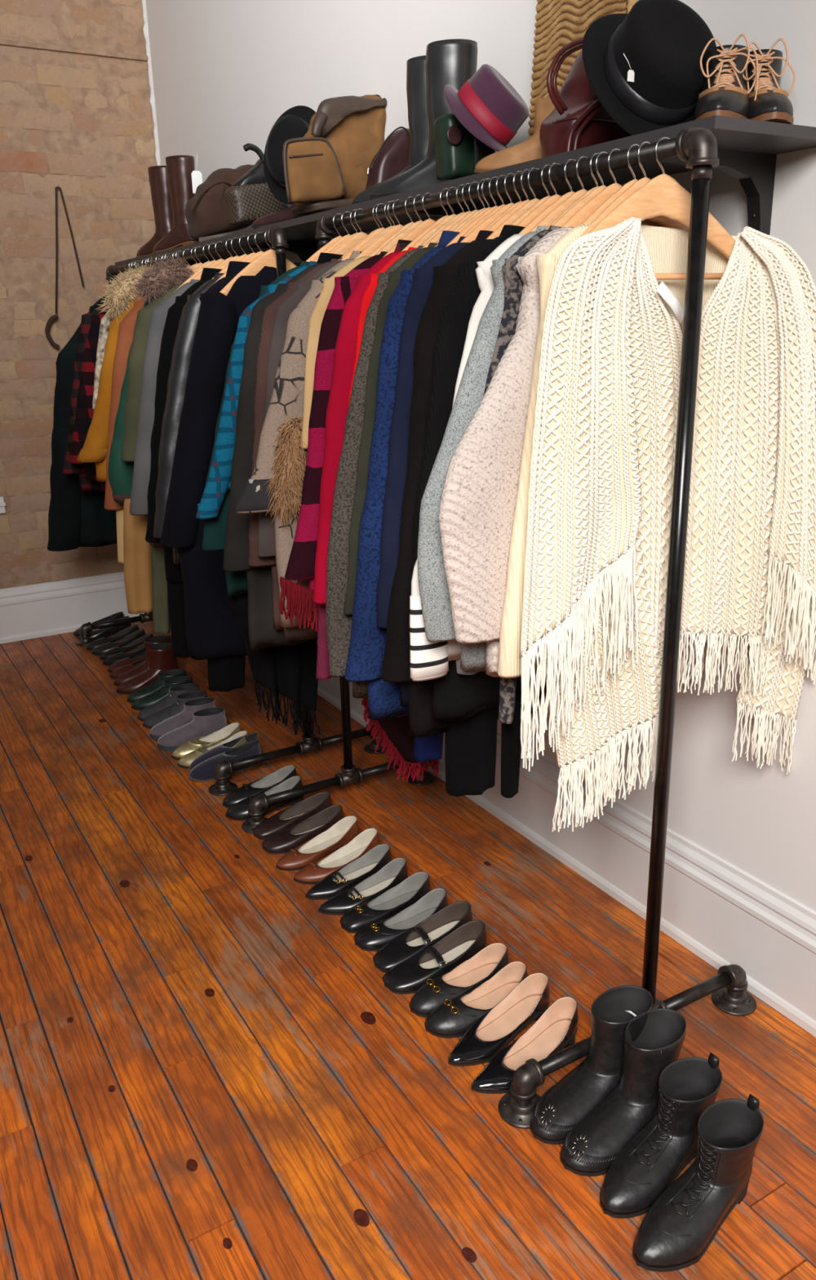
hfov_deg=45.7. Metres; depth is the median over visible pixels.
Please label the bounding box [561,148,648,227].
clothes hanger
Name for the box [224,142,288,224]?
woven bag
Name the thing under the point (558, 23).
woven basket
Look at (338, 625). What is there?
coat
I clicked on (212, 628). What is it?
coat
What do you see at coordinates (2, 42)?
trim
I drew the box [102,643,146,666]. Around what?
shoe
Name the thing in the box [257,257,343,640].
coat
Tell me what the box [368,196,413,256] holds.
clothes hanger
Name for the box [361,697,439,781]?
fringed shawl hem
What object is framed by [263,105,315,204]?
hat
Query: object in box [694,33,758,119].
shoe
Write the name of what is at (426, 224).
clothes hanger
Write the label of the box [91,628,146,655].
shoe
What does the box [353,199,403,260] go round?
clothes hanger
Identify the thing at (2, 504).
wall socket
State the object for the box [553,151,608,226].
clothes hanger
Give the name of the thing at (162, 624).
trousers
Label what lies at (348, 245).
clothes hanger
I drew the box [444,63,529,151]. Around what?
felt hat
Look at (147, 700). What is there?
shoe
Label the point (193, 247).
clothes hanger
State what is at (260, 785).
loafer
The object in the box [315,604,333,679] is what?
cardigan
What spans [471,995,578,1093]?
pump
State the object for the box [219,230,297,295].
clothes hanger
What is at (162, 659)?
boot
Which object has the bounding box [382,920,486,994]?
shoe
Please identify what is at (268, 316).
coat
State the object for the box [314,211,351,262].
clothes hanger
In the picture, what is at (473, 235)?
clothes hanger
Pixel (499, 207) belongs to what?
clothes hanger
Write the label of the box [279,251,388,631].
wrap
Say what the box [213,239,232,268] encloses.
clothes hanger
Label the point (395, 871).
shoe
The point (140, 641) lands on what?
shoe
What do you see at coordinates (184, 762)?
flat
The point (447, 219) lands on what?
clothes hanger
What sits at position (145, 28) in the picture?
trim
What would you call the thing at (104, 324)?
shirt
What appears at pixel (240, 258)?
clothes hanger
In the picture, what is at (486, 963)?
shoe
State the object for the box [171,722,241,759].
flat
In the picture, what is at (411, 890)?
loafer
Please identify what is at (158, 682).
shoe
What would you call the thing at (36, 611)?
baseboard
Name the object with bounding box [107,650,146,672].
shoe
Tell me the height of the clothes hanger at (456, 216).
0.209 m
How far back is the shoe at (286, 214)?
2.90 m
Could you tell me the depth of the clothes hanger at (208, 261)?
3.22 m
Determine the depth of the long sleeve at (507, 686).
1.77 m
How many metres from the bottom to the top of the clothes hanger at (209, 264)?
0.209 m
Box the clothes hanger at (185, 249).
[182,248,191,268]
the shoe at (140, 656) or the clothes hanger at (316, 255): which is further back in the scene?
the shoe at (140, 656)
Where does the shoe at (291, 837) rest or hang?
on the floor
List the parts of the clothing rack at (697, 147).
post, rail, post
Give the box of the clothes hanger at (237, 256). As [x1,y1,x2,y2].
[217,237,239,269]
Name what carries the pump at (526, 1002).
on the floor
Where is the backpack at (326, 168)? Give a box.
[282,94,386,215]
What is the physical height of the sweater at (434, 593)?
0.766 m
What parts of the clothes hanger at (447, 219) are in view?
wooden arm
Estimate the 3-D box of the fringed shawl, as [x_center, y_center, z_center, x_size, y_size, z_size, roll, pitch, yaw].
[0.482,-0.172,1.712,0.657,1.049,0.168,-7,19,-16]
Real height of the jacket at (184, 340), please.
0.863 m
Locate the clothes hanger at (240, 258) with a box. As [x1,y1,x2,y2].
[212,235,248,279]
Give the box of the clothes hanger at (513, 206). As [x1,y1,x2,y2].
[473,170,523,240]
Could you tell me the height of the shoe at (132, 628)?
0.083 m
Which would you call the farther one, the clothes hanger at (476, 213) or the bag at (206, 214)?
the bag at (206, 214)
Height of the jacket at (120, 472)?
0.807 m
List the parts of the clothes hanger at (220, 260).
wooden arm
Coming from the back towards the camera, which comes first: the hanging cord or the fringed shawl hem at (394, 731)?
the hanging cord
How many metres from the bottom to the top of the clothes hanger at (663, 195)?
0.209 m
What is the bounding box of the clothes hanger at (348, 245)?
[332,208,368,254]
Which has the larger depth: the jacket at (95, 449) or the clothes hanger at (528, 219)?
the jacket at (95, 449)
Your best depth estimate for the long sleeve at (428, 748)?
2.27 m
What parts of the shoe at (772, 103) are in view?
tan trim, tan trim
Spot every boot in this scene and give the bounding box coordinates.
[113,635,172,686]
[115,642,178,694]
[136,165,173,257]
[150,697,216,740]
[152,155,199,253]
[157,706,227,751]
[352,55,429,204]
[369,39,477,199]
[474,96,555,173]
[529,985,653,1144]
[560,1008,686,1176]
[600,1052,722,1218]
[632,1093,764,1271]
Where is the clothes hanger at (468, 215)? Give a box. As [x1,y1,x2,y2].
[435,181,479,243]
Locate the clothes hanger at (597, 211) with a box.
[582,143,662,226]
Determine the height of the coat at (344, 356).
0.854 m
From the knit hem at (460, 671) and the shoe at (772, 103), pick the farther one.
the knit hem at (460, 671)
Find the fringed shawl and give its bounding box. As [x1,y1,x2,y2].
[520,217,815,831]
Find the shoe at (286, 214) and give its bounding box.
[252,202,305,228]
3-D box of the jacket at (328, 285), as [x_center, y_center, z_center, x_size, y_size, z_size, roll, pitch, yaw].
[0.008,-0.577,2.269,0.581,0.599,0.042,-12,21,-29]
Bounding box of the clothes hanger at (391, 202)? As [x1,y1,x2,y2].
[360,200,395,251]
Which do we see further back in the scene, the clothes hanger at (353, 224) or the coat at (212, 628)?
the coat at (212, 628)
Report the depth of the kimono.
2.17 m
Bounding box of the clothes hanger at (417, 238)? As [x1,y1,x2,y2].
[401,187,448,251]
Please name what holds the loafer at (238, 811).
on the floor
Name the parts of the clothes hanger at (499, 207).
wooden arm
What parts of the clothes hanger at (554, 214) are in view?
wooden arm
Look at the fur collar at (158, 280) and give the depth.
3.14 m
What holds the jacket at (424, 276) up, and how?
hanging from the clothes hanger at (473, 235)
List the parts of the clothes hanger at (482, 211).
wooden arm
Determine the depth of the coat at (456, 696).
1.72 m
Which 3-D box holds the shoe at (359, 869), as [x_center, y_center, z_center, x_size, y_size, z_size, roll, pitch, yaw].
[-0.155,0.606,2.542,0.253,0.085,0.081,-10,20,-26]
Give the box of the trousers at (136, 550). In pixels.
[123,498,152,613]
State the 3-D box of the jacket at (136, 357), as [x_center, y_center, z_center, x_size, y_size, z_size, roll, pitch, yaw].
[-0.666,-0.834,3.350,0.693,0.758,0.123,-12,21,-29]
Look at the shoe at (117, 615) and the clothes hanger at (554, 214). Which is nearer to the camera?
the clothes hanger at (554, 214)
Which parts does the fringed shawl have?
crochet panel, crochet panel, crochet panel, panel, crochet panel, crochet panel, crochet panel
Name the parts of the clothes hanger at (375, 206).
wooden arm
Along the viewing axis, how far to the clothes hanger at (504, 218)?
1.79 m
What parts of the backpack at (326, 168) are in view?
trim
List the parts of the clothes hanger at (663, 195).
wooden arm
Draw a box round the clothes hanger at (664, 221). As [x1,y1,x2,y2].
[580,141,688,236]
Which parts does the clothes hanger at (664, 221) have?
wooden arm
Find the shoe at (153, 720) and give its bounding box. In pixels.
[142,690,207,728]
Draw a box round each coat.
[47,293,117,551]
[62,305,107,491]
[145,267,222,582]
[160,261,317,660]
[207,655,245,691]
[223,252,343,650]
[248,258,338,630]
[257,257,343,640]
[313,239,412,604]
[325,245,423,698]
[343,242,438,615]
[344,230,460,719]
[381,230,548,737]
[408,224,546,721]
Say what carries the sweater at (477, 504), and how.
hanging from the clothing rack at (697, 147)
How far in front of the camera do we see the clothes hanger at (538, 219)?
1.69 m
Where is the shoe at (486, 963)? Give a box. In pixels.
[409,942,508,1017]
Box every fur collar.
[96,259,155,324]
[129,253,196,303]
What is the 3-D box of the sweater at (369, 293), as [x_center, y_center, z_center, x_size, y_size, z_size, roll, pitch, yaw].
[0.100,-0.487,2.141,0.522,0.705,0.034,-11,21,-28]
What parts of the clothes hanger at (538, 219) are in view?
wooden arm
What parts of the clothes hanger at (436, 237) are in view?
wooden arm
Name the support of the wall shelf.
attached to the wall at (224, 72)
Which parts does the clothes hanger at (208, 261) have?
wooden arm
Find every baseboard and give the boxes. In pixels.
[0,571,144,644]
[316,640,815,1037]
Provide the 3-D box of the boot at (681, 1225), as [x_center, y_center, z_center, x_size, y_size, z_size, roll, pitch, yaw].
[0.468,0.868,1.560,0.289,0.165,0.101,-15,23,-36]
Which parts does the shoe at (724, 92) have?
tan trim, tan trim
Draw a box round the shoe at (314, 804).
[253,791,332,839]
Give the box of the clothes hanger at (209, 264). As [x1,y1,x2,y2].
[177,243,216,289]
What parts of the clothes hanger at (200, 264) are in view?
wooden arm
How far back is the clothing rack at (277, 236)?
3.19 m
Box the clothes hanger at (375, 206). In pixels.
[338,204,382,260]
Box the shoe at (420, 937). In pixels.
[373,901,472,973]
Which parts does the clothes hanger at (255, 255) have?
wooden arm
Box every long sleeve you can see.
[413,732,444,762]
[498,677,516,724]
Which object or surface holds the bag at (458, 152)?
on the wall shelf
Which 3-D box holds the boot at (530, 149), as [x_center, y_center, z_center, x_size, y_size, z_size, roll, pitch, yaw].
[0.255,-1.032,1.991,0.239,0.135,0.083,-1,18,2]
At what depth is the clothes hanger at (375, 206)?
2.26 m
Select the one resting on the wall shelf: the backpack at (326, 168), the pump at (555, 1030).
the backpack at (326, 168)
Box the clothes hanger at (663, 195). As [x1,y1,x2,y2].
[588,137,735,279]
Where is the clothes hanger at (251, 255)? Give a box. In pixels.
[214,233,255,283]
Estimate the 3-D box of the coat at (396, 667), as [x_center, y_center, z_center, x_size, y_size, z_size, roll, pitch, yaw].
[0.227,-0.307,1.967,0.671,0.965,0.099,-12,21,-29]
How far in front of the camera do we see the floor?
1.99 m
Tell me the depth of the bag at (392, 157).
2.60 m
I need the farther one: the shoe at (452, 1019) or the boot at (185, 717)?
the boot at (185, 717)
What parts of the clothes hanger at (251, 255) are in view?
wooden arm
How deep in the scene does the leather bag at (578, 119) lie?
1.83 m
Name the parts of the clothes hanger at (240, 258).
wooden arm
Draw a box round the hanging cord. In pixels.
[44,186,84,349]
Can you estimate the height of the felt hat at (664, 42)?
0.250 m
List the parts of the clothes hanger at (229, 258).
wooden arm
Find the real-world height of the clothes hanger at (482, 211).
0.209 m
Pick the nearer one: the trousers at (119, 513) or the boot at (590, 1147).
the boot at (590, 1147)
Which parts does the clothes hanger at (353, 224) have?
wooden arm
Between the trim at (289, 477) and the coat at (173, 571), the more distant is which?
the coat at (173, 571)
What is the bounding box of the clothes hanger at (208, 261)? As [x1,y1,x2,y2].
[182,244,210,280]
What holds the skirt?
hanging from the clothing rack at (697, 147)
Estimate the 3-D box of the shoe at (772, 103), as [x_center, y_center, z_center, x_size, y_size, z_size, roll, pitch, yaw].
[0.594,-0.926,1.630,0.100,0.142,0.240,2,18,10]
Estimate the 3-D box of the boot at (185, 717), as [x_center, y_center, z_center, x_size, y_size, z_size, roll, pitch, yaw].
[-0.820,0.286,3.541,0.256,0.105,0.092,-10,20,-25]
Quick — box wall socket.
[0,496,5,513]
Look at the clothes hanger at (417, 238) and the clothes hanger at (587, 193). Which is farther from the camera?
the clothes hanger at (417, 238)
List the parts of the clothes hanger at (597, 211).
wooden arm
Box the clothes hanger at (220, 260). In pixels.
[189,241,225,282]
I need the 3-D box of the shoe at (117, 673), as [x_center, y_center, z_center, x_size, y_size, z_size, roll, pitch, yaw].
[-1.155,0.104,4.162,0.255,0.083,0.086,-11,20,-27]
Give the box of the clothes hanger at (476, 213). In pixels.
[433,179,488,248]
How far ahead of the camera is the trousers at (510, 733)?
1.89 m
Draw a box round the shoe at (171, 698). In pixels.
[137,683,199,720]
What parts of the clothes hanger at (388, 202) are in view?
wooden arm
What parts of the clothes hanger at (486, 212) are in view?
wooden arm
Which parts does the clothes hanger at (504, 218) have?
wooden arm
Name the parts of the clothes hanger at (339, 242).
wooden arm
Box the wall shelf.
[115,115,815,266]
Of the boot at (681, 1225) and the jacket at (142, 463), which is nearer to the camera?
the boot at (681, 1225)
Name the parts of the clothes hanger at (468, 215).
wooden arm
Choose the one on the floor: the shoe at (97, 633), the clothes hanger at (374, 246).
the shoe at (97, 633)
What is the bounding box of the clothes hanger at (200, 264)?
[189,246,202,271]
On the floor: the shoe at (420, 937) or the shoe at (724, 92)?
the shoe at (420, 937)
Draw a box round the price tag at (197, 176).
[191,152,202,193]
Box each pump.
[275,815,359,871]
[293,827,379,884]
[448,972,550,1066]
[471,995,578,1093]
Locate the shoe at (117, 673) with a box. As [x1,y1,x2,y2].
[109,658,145,679]
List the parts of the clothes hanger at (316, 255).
wooden arm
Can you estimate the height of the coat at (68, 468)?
0.760 m
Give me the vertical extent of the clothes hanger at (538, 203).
0.209 m
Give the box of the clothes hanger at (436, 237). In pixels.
[421,182,471,248]
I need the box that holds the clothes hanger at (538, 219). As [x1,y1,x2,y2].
[518,158,576,234]
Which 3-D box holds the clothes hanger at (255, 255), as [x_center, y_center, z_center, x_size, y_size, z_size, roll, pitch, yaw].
[-0.432,-1.099,2.879,0.370,0.209,0.017,-12,21,-29]
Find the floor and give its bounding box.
[0,620,815,1279]
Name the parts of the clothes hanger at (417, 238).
wooden arm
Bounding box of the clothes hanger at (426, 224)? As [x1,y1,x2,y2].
[383,192,435,257]
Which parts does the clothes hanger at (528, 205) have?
wooden arm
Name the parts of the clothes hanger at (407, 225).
wooden arm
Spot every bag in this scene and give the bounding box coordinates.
[184,164,254,238]
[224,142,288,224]
[365,126,410,189]
[432,113,495,180]
[539,36,631,157]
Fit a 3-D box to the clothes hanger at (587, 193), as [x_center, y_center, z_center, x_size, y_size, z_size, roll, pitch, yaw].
[0.326,-0.723,1.668,0.370,0.209,0.017,-12,21,-29]
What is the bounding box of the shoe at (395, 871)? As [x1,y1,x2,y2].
[318,857,408,915]
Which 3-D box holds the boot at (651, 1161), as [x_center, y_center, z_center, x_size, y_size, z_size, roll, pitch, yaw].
[0.431,0.839,1.653,0.288,0.165,0.100,-14,22,-34]
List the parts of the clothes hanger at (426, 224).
wooden arm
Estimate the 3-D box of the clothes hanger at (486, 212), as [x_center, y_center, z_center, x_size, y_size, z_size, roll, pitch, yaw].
[0.174,-0.798,1.909,0.370,0.209,0.017,-12,21,-29]
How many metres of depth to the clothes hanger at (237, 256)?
3.01 m
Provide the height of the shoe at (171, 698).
0.095 m
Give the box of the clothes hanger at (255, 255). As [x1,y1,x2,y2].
[244,231,263,262]
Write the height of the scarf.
0.571 m
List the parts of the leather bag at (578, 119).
handle, handle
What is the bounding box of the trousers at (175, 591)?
[167,581,190,657]
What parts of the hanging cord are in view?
cord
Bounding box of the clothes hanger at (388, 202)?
[357,201,392,251]
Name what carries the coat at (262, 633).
hanging from the clothes hanger at (353, 224)
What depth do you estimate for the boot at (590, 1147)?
1.72 m
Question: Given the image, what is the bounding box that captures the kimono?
[233,250,362,627]
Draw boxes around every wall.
[0,0,157,589]
[146,0,815,911]
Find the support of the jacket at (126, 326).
in the clothing rack at (277, 236)
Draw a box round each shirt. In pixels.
[70,305,111,480]
[92,308,122,409]
[409,233,526,681]
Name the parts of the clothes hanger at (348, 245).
wooden arm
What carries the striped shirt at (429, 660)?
hanging from the clothing rack at (697, 147)
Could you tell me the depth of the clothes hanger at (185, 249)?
3.38 m
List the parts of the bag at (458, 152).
panel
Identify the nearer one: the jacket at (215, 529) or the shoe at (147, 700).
the jacket at (215, 529)
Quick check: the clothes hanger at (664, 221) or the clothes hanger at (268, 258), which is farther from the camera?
the clothes hanger at (268, 258)
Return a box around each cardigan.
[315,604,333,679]
[497,224,677,678]
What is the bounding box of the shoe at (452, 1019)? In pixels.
[424,960,528,1038]
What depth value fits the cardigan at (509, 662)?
1.61 m
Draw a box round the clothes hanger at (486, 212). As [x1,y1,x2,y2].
[446,176,497,246]
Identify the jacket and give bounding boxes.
[76,295,142,482]
[104,296,149,510]
[108,284,173,502]
[121,281,182,516]
[129,279,199,546]
[153,272,224,564]
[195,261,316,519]
[202,261,309,596]
[301,255,372,448]
[376,236,469,706]
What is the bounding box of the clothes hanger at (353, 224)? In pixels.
[329,209,358,253]
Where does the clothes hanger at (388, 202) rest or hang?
hanging from the clothing rack at (697, 147)
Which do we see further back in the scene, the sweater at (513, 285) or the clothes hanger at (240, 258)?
the clothes hanger at (240, 258)
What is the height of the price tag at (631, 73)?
0.039 m
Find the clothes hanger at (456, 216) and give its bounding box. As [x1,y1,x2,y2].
[420,184,466,245]
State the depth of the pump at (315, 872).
2.64 m
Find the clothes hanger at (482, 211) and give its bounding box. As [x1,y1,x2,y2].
[456,177,491,231]
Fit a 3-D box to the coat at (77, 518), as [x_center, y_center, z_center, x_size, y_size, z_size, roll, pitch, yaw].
[-1.143,-0.929,4.056,0.845,1.022,0.169,-12,21,-29]
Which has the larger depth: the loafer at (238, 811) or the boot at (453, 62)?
the loafer at (238, 811)
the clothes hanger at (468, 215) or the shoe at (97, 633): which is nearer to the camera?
the clothes hanger at (468, 215)
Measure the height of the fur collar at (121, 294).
0.229 m
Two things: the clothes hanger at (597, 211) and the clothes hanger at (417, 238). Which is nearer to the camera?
the clothes hanger at (597, 211)
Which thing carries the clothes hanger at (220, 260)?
hanging from the clothing rack at (277, 236)
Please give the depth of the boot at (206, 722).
3.42 m
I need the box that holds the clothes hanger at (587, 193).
[546,152,601,229]
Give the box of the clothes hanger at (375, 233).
[340,203,385,260]
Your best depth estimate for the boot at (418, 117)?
2.37 m
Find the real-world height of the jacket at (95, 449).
0.668 m
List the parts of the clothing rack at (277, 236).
rail, post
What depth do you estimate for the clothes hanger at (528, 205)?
1.78 m
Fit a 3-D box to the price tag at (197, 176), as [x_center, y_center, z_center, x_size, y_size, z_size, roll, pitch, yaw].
[-0.778,-1.717,3.566,0.040,0.136,0.002,-12,21,-29]
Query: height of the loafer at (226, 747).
0.088 m
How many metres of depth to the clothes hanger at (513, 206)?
1.81 m
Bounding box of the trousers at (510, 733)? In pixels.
[501,691,520,798]
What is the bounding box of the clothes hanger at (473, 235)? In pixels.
[460,173,515,242]
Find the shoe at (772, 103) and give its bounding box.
[742,38,795,124]
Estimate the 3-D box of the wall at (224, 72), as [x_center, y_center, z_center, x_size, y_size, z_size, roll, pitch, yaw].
[0.520,-0.853,2.103,0.120,3.100,6.550,-12,21,-29]
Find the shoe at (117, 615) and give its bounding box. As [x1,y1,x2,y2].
[73,611,124,636]
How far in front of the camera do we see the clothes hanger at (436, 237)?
1.95 m
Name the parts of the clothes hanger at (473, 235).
wooden arm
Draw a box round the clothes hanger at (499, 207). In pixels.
[455,174,506,243]
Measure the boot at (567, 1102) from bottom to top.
0.196 m
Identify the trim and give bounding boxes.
[0,39,148,61]
[141,0,160,165]
[264,414,307,527]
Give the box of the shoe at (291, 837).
[262,804,344,853]
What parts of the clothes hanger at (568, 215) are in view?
wooden arm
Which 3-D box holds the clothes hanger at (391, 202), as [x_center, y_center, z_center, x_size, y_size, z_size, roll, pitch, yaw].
[-0.028,-0.899,2.234,0.370,0.209,0.017,-13,21,-30]
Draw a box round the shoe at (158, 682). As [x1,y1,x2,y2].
[127,668,186,702]
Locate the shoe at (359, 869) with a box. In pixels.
[305,844,391,899]
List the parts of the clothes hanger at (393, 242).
wooden arm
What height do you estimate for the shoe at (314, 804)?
0.077 m
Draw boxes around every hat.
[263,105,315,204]
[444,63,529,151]
[582,0,716,135]
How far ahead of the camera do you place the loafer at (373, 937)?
2.36 m
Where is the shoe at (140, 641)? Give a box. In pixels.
[99,633,153,660]
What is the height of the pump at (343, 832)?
0.089 m
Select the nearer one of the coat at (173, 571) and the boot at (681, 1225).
the boot at (681, 1225)
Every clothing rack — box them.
[75,226,387,795]
[241,126,756,1128]
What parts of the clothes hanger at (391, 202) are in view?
wooden arm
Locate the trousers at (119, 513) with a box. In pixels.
[115,509,124,564]
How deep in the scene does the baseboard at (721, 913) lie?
2.26 m
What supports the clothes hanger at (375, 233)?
hanging from the clothing rack at (697, 147)
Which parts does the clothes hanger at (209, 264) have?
wooden arm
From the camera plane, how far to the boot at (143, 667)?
4.05 m
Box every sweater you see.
[348,247,417,405]
[417,226,548,671]
[439,226,684,676]
[483,225,561,396]
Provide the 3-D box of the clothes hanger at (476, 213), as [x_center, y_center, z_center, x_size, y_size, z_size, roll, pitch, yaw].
[0.154,-0.807,1.940,0.370,0.209,0.017,-11,20,-28]
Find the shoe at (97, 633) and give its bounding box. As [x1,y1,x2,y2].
[78,616,131,639]
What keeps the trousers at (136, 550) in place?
hanging from the clothing rack at (277, 236)
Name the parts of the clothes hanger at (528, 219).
wooden arm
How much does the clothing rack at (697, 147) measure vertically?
1.676 m
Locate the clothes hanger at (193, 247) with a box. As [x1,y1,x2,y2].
[189,247,198,267]
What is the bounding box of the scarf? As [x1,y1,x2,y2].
[225,571,320,737]
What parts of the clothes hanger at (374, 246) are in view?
wooden arm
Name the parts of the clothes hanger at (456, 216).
wooden arm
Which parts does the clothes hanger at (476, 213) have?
wooden arm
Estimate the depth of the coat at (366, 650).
1.93 m
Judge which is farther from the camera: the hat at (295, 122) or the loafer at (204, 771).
the loafer at (204, 771)
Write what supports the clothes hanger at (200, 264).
hanging from the clothing rack at (277, 236)
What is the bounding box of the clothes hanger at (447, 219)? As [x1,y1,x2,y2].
[412,186,456,248]
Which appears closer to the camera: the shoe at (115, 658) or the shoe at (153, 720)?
the shoe at (153, 720)
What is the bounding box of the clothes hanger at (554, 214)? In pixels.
[530,155,587,231]
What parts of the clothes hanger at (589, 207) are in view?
wooden arm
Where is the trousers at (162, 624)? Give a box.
[151,545,170,634]
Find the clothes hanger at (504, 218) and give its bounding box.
[487,168,530,231]
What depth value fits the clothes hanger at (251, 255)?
2.90 m
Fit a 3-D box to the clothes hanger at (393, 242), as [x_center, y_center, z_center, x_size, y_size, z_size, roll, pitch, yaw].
[0.029,-0.869,2.139,0.370,0.209,0.018,-11,20,-29]
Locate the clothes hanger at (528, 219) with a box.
[516,162,561,226]
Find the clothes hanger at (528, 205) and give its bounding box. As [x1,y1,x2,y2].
[486,167,539,239]
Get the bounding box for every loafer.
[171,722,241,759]
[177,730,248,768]
[188,732,258,772]
[188,739,262,782]
[222,764,297,808]
[225,775,302,821]
[340,871,431,933]
[353,888,448,951]
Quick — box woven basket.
[527,0,636,139]
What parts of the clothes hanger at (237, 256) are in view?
wooden arm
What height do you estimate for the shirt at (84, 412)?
0.700 m
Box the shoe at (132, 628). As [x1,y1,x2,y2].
[86,624,139,650]
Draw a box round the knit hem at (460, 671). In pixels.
[455,658,485,675]
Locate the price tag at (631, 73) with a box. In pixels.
[623,53,634,82]
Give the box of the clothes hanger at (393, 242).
[374,194,423,255]
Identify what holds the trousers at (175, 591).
hanging from the clothing rack at (277, 236)
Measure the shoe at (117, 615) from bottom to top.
0.083 m
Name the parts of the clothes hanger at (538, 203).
wooden arm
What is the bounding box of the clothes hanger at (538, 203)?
[498,164,551,236]
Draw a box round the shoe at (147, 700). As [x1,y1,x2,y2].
[131,675,193,710]
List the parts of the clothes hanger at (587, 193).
wooden arm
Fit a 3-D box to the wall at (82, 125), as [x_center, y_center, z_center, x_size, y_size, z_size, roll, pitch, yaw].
[-2.654,-1.384,3.833,3.479,3.182,0.128,-12,21,-29]
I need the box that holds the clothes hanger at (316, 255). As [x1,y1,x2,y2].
[306,213,342,262]
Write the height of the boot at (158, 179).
0.325 m
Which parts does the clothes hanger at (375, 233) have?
wooden arm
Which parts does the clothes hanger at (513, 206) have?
wooden arm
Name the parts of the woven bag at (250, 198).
handle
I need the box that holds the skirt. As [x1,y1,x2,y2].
[444,707,497,796]

